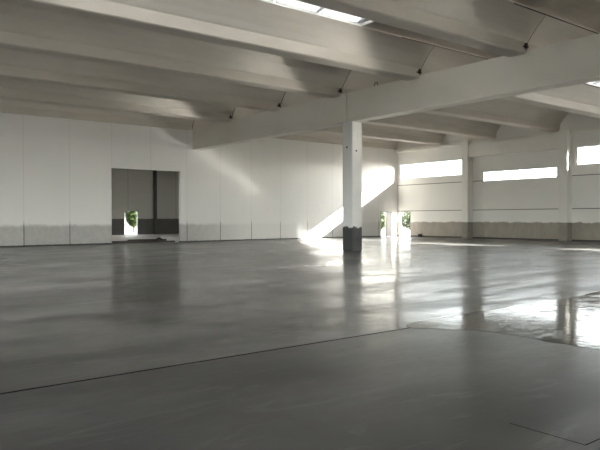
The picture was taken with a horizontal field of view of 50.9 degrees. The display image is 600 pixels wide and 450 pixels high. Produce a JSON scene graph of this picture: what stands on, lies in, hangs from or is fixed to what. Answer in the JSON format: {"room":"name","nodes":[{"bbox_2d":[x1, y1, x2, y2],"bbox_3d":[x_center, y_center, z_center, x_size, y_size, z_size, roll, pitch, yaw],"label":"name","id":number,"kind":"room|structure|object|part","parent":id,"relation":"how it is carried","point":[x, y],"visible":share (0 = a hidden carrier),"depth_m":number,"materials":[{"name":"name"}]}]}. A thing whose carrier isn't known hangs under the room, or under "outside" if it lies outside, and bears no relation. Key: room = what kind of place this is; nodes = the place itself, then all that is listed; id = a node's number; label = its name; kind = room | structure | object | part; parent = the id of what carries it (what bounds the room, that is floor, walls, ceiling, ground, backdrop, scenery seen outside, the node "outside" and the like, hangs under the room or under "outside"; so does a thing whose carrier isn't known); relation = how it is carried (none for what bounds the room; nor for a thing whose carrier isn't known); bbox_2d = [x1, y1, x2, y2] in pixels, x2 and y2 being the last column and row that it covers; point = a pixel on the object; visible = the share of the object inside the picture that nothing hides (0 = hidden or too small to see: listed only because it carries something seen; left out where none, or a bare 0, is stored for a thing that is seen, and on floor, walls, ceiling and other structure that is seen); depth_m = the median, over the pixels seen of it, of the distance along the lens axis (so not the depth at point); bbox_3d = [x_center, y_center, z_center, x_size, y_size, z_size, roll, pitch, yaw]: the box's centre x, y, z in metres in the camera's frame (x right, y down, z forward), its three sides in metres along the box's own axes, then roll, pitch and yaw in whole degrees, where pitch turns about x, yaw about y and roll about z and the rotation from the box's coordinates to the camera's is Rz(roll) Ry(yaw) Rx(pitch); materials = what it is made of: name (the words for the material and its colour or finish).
{"room":"empty warehouse","nodes":[
{"label":"empty warehouse","id":0,"kind":"room"},
{"bbox_2d":[111,168,178,234],"bbox_3d":[-19.669,-2.490,57.417,28.000,6.900,0.250,-1,1,-38],"label":"wall","id":1,"kind":"structure","parent":0,"point":[132,190],"depth_m":60.97,"materials":[{"name":"white paint"}]},
{"bbox_2d":[124,211,137,234],"bbox_3d":[-16.154,-0.214,60.178,1.400,2.270,0.180,-1,1,-38],"label":"door","id":2,"kind":"structure","parent":1,"relation":"in","point":[137,211],"depth_m":60.49,"materials":[{"name":"grey metal"}]},
{"bbox_2d":[153,170,156,233],"bbox_3d":[-14.104,-2.548,61.404,0.240,6.900,0.350,-1,1,-38],"label":"wall pillar","id":3,"kind":"structure","parent":0,"point":[154,171],"depth_m":61.29,"materials":[{"name":"concrete"}]},
{"bbox_2d":[0,112,397,246],"bbox_3d":[-10.880,-2.498,38.469,48.430,7.294,0.250,-1,1,-38],"label":"wall","id":4,"kind":"structure","parent":0,"point":[56,184],"depth_m":40.98,"materials":[{"name":"white paint"}]},
{"bbox_2d":[0,99,194,129],"bbox_3d":[-18.670,-6.674,32.664,29.068,1.212,2.222,-1,1,-38],"label":"roof beam","id":5,"kind":"structure","parent":4,"relation":"on","point":[6,106],"depth_m":37.17,"materials":[{"name":"concrete"}]},
{"bbox_2d":[193,120,398,149],"bbox_3d":[0.374,-6.880,47.613,19.353,1.200,2.222,-1,1,-38],"label":"roof beam","id":6,"kind":"structure","parent":4,"relation":"on","point":[304,136],"depth_m":48.38,"materials":[{"name":"concrete"}]},
{"bbox_2d":[192,93,346,149],"bbox_3d":[-2.201,-5.570,35.604,0.600,1.380,14.924,-1,1,-38],"label":"girder","id":7,"kind":"object","parent":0,"point":[322,113],"visible":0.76,"depth_m":34.06,"materials":[{"name":"concrete"}]},
{"bbox_2d":[0,234,599,449],"bbox_3d":[0.585,1.311,24.119,48.680,0.060,77.200,-1,1,-38],"label":"floor","id":8,"kind":"structure","parent":0,"point":[279,344],"depth_m":7.41,"materials":[{"name":"concrete"}]},
{"bbox_2d":[112,240,161,241],"bbox_3d":[-10.649,1.065,40.589,3.850,0.120,0.220,-1,1,-39],"label":"plank","id":9,"kind":"object","parent":8,"relation":"on","point":[137,240],"visible":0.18,"depth_m":40.55,"materials":[{"name":"grey wood"}]},
{"bbox_2d":[112,241,174,243],"bbox_3d":[-9.865,1.083,39.713,4.300,0.100,0.160,-1,1,-38],"label":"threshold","id":10,"kind":"object","parent":8,"relation":"on","point":[138,241],"visible":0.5,"depth_m":39.63,"materials":[{"name":"grey concrete"}]},
{"bbox_2d":[127,239,165,240],"bbox_3d":[-10.359,1.030,42.770,2.700,0.140,0.200,-1,1,-36],"label":"plank","id":11,"kind":"object","parent":8,"relation":"on","point":[130,239],"visible":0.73,"depth_m":42.43,"materials":[{"name":"grey wood"}]},
{"bbox_2d":[343,121,361,250],"bbox_3d":[2.466,-1.806,29.741,0.644,6.040,0.692,-1,1,-38],"label":"column","id":12,"kind":"structure","parent":8,"relation":"on","point":[352,130],"depth_m":29.50,"materials":[{"name":"white concrete"}]},
{"bbox_2d":[406,291,599,348],"bbox_3d":[6.283,1.409,11.227,10.332,0.003,3.506,-1,1,-38],"label":"puddle","id":13,"kind":"object","parent":8,"relation":"on","point":[574,321],"visible":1,"depth_m":9.38,"materials":[{"name":"liquid"}]},
{"bbox_2d":[462,140,472,237],"bbox_3d":[12.549,-2.656,47.332,0.616,7.300,0.560,-1,1,-38],"label":"wall pillar","id":14,"kind":"structure","parent":0,"point":[467,162],"depth_m":47.12,"materials":[{"name":"white concrete"}]},
{"bbox_2d":[347,33,599,121],"bbox_3d":[7.058,-5.561,23.808,0.600,1.578,15.018,-1,1,-38],"label":"girder","id":15,"kind":"object","parent":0,"point":[576,61],"visible":0.95,"depth_m":23.57,"materials":[{"name":"concrete"}]},
{"bbox_2d":[362,0,599,58],"bbox_3d":[6.418,-7.322,16.362,48.430,0.330,57.920,-1,1,-38],"label":"ceiling","id":16,"kind":"structure","parent":0,"point":[582,13],"depth_m":22.50,"materials":[{"name":"concrete"}]},
{"bbox_2d":[0,78,234,122],"bbox_3d":[-15.663,-6.639,28.834,29.068,1.212,2.222,-1,1,-38],"label":"roof beam","id":17,"kind":"structure","parent":16,"relation":"attached to","point":[10,89],"depth_m":32.85,"materials":[{"name":"concrete"}]},
{"bbox_2d":[0,48,285,111],"bbox_3d":[-12.656,-6.604,25.003,29.068,1.212,2.222,-1,1,-38],"label":"roof beam","id":18,"kind":"structure","parent":16,"relation":"attached to","point":[14,64],"depth_m":28.37,"materials":[{"name":"concrete"}]},
{"bbox_2d":[0,2,350,97],"bbox_3d":[-9.649,-6.568,21.173,29.068,1.212,2.222,-1,1,-38],"label":"roof beam","id":19,"kind":"structure","parent":16,"relation":"attached to","point":[22,28],"depth_m":23.83,"materials":[{"name":"concrete"}]},
{"bbox_2d":[0,0,434,80],"bbox_3d":[-6.642,-6.533,17.342,29.068,1.212,2.222,-1,1,-38],"label":"roof beam","id":20,"kind":"structure","parent":16,"relation":"attached to","point":[253,25],"depth_m":20.95,"materials":[{"name":"concrete"}]},
{"bbox_2d":[260,0,374,25],"bbox_3d":[-2.189,-7.337,17.748,13.400,0.350,2.810,-1,1,-38],"label":"rooflight","id":21,"kind":"object","parent":16,"relation":"attached to","point":[293,4],"visible":0.33,"depth_m":21.62,"materials":[{"name":"glass"}]},
{"bbox_3d":[0.752,-7.411,20.057,1.860,0.232,2.810,-1,1,-38],"label":"pane","id":22,"kind":"part","parent":21,"relation":"part of","materials":[{"name":"glass"}]},
{"bbox_3d":[2.294,-7.428,21.267,1.940,0.232,2.810,-1,1,-38],"label":"pane","id":23,"kind":"part","parent":21,"relation":"part of","materials":[{"name":"glass"}]},
{"bbox_2d":[232,107,445,144],"bbox_3d":[3.381,-6.845,43.782,19.353,1.200,2.222,-1,1,-38],"label":"roof beam","id":24,"kind":"structure","parent":16,"relation":"attached to","point":[368,130],"depth_m":45.64,"materials":[{"name":"concrete"}]},
{"bbox_2d":[281,91,501,138],"bbox_3d":[6.389,-6.809,39.952,19.353,1.200,2.222,-1,1,-38],"label":"roof beam","id":25,"kind":"structure","parent":16,"relation":"attached to","point":[422,121],"depth_m":41.12,"materials":[{"name":"concrete"}]},
{"bbox_2d":[296,0,546,56],"bbox_3d":[-3.635,-6.498,13.511,29.068,1.212,2.222,-1,1,-38],"label":"roof beam","id":26,"kind":"structure","parent":16,"relation":"attached to","point":[500,27],"depth_m":19.78,"materials":[{"name":"concrete"}]},
{"bbox_2d":[342,70,568,131],"bbox_3d":[9.396,-6.774,36.121,19.353,1.200,2.222,-1,1,-38],"label":"roof beam","id":27,"kind":"structure","parent":16,"relation":"attached to","point":[499,111],"depth_m":37.14,"materials":[{"name":"concrete"}]},
{"bbox_2d":[421,45,599,117],"bbox_3d":[12.403,-6.739,32.291,19.353,1.200,2.222,-1,1,-38],"label":"roof beam","id":28,"kind":"structure","parent":16,"relation":"attached to","point":[583,99],"depth_m":31.98,"materials":[{"name":"concrete"}]},
{"bbox_2d":[527,15,599,81],"bbox_3d":[15.410,-6.703,28.460,19.353,1.200,2.222,-1,1,-38],"label":"roof beam","id":29,"kind":"structure","parent":16,"relation":"attached to","point":[551,30],"depth_m":22.56,"materials":[{"name":"concrete"}]},
{"bbox_2d":[585,81,599,86],"bbox_3d":[15.863,-7.538,31.918,10.100,0.350,2.810,-1,1,-38],"label":"rooflight","id":30,"kind":"object","parent":16,"relation":"attached to","point":[596,83],"visible":0.07,"depth_m":33.29,"materials":[{"name":"glass"}]},
{"bbox_2d":[385,112,599,241],"bbox_3d":[25.528,-3.361,31.496,0.250,9.000,58.570,-1,1,-38],"label":"wall","id":31,"kind":"structure","parent":0,"point":[525,209],"depth_m":45.09,"materials":[{"name":"white paint"}]},
{"bbox_2d":[191,127,599,152],"bbox_3d":[18.035,-5.989,24.986,19.530,0.396,57.120,-1,1,-38],"label":"trim","id":32,"kind":"structure","parent":31,"relation":"attached to","point":[592,128],"depth_m":45.14,"materials":[{"name":"white concrete"}]},
{"bbox_2d":[399,211,410,235],"bbox_3d":[8.837,-0.092,52.782,0.180,2.070,1.320,-1,1,-38],"label":"door","id":33,"kind":"structure","parent":31,"relation":"in","point":[407,211],"depth_m":53.21,"materials":[{"name":"grey metal"}]},
{"bbox_2d":[401,159,461,178],"bbox_3d":[10.464,-4.443,50.663,0.080,1.250,6.360,-1,1,-38],"label":"window","id":34,"kind":"structure","parent":31,"relation":"in","point":[456,159],"depth_m":50.92,"materials":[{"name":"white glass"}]},
{"bbox_2d":[483,166,556,181],"bbox_3d":[15.394,-3.555,44.395,0.080,0.750,5.880,-1,1,-38],"label":"window","id":35,"kind":"structure","parent":31,"relation":"in","point":[556,166],"depth_m":44.30,"materials":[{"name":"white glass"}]},
{"bbox_2d":[577,145,599,164],"bbox_3d":[20.106,-4.449,38.379,0.080,1.210,6.710,-1,1,-38],"label":"window","id":36,"kind":"structure","parent":31,"relation":"in","point":[591,145],"depth_m":40.64,"materials":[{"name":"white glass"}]},
{"bbox_2d":[469,134,558,156],"bbox_3d":[14.930,-5.507,44.254,0.450,0.940,7.160,-1,1,-38],"label":"lintel beam","id":37,"kind":"structure","parent":0,"point":[549,142],"depth_m":43.83,"materials":[{"name":"white concrete"}]},
{"bbox_2d":[558,128,571,240],"bbox_3d":[17.341,-2.599,41.228,0.616,7.300,0.600,-1,1,-38],"label":"wall pillar","id":38,"kind":"structure","parent":0,"point":[565,137],"depth_m":41.02,"materials":[{"name":"white concrete"}]},
{"bbox_3d":[6.940,-0.079,52.462,0.840,2.060,0.180,-1,1,-38],"label":"door","id":39,"kind":"structure","parent":0,"visible":0},
{"bbox_2d":[387,212,391,235],"bbox_3d":[7.382,-0.072,52.213,0.112,2.010,0.820,0,1,-16],"label":"door leaf","id":40,"kind":"structure","parent":39,"relation":"attached to","point":[389,214],"depth_m":52.17,"materials":[{"name":"metal"}]},
{"label":"outside","id":41,"kind":"structure","parent":0,"visible":0},
{"bbox_2d":[125,225,409,235],"bbox_3d":[1.145,1.299,39.051,170.000,0.230,180.000,-1,1,-38],"label":"ground","id":42,"kind":"structure","parent":41,"point":[128,230],"depth_m":74.30,"materials":[{"name":"white concrete"}]},
{"bbox_2d":[124,211,136,232],"bbox_3d":[-18.462,-1.235,70.067,2.177,4.251,2.202,-1,1,-38],"label":"tree","id":43,"kind":"object","parent":42,"relation":"on","point":[131,216],"visible":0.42,"depth_m":69.47,"materials":[{"name":"green plant"}]},
{"bbox_2d":[381,212,384,229],"bbox_3d":[7.826,-0.433,63.587,2.804,2.661,2.778,-1,1,-38],"label":"shrub","id":44,"kind":"object","parent":42,"relation":"on","point":[382,213],"visible":0.2,"depth_m":63.01,"materials":[{"name":"green plant"}]},
{"bbox_2d":[401,212,409,229],"bbox_3d":[11.853,-0.431,65.259,3.271,2.602,3.313,-1,1,-38],"label":"shrub","id":45,"kind":"object","parent":42,"relation":"on","point":[405,223],"visible":0.22,"depth_m":64.83,"materials":[{"name":"green plant"}]}
]}

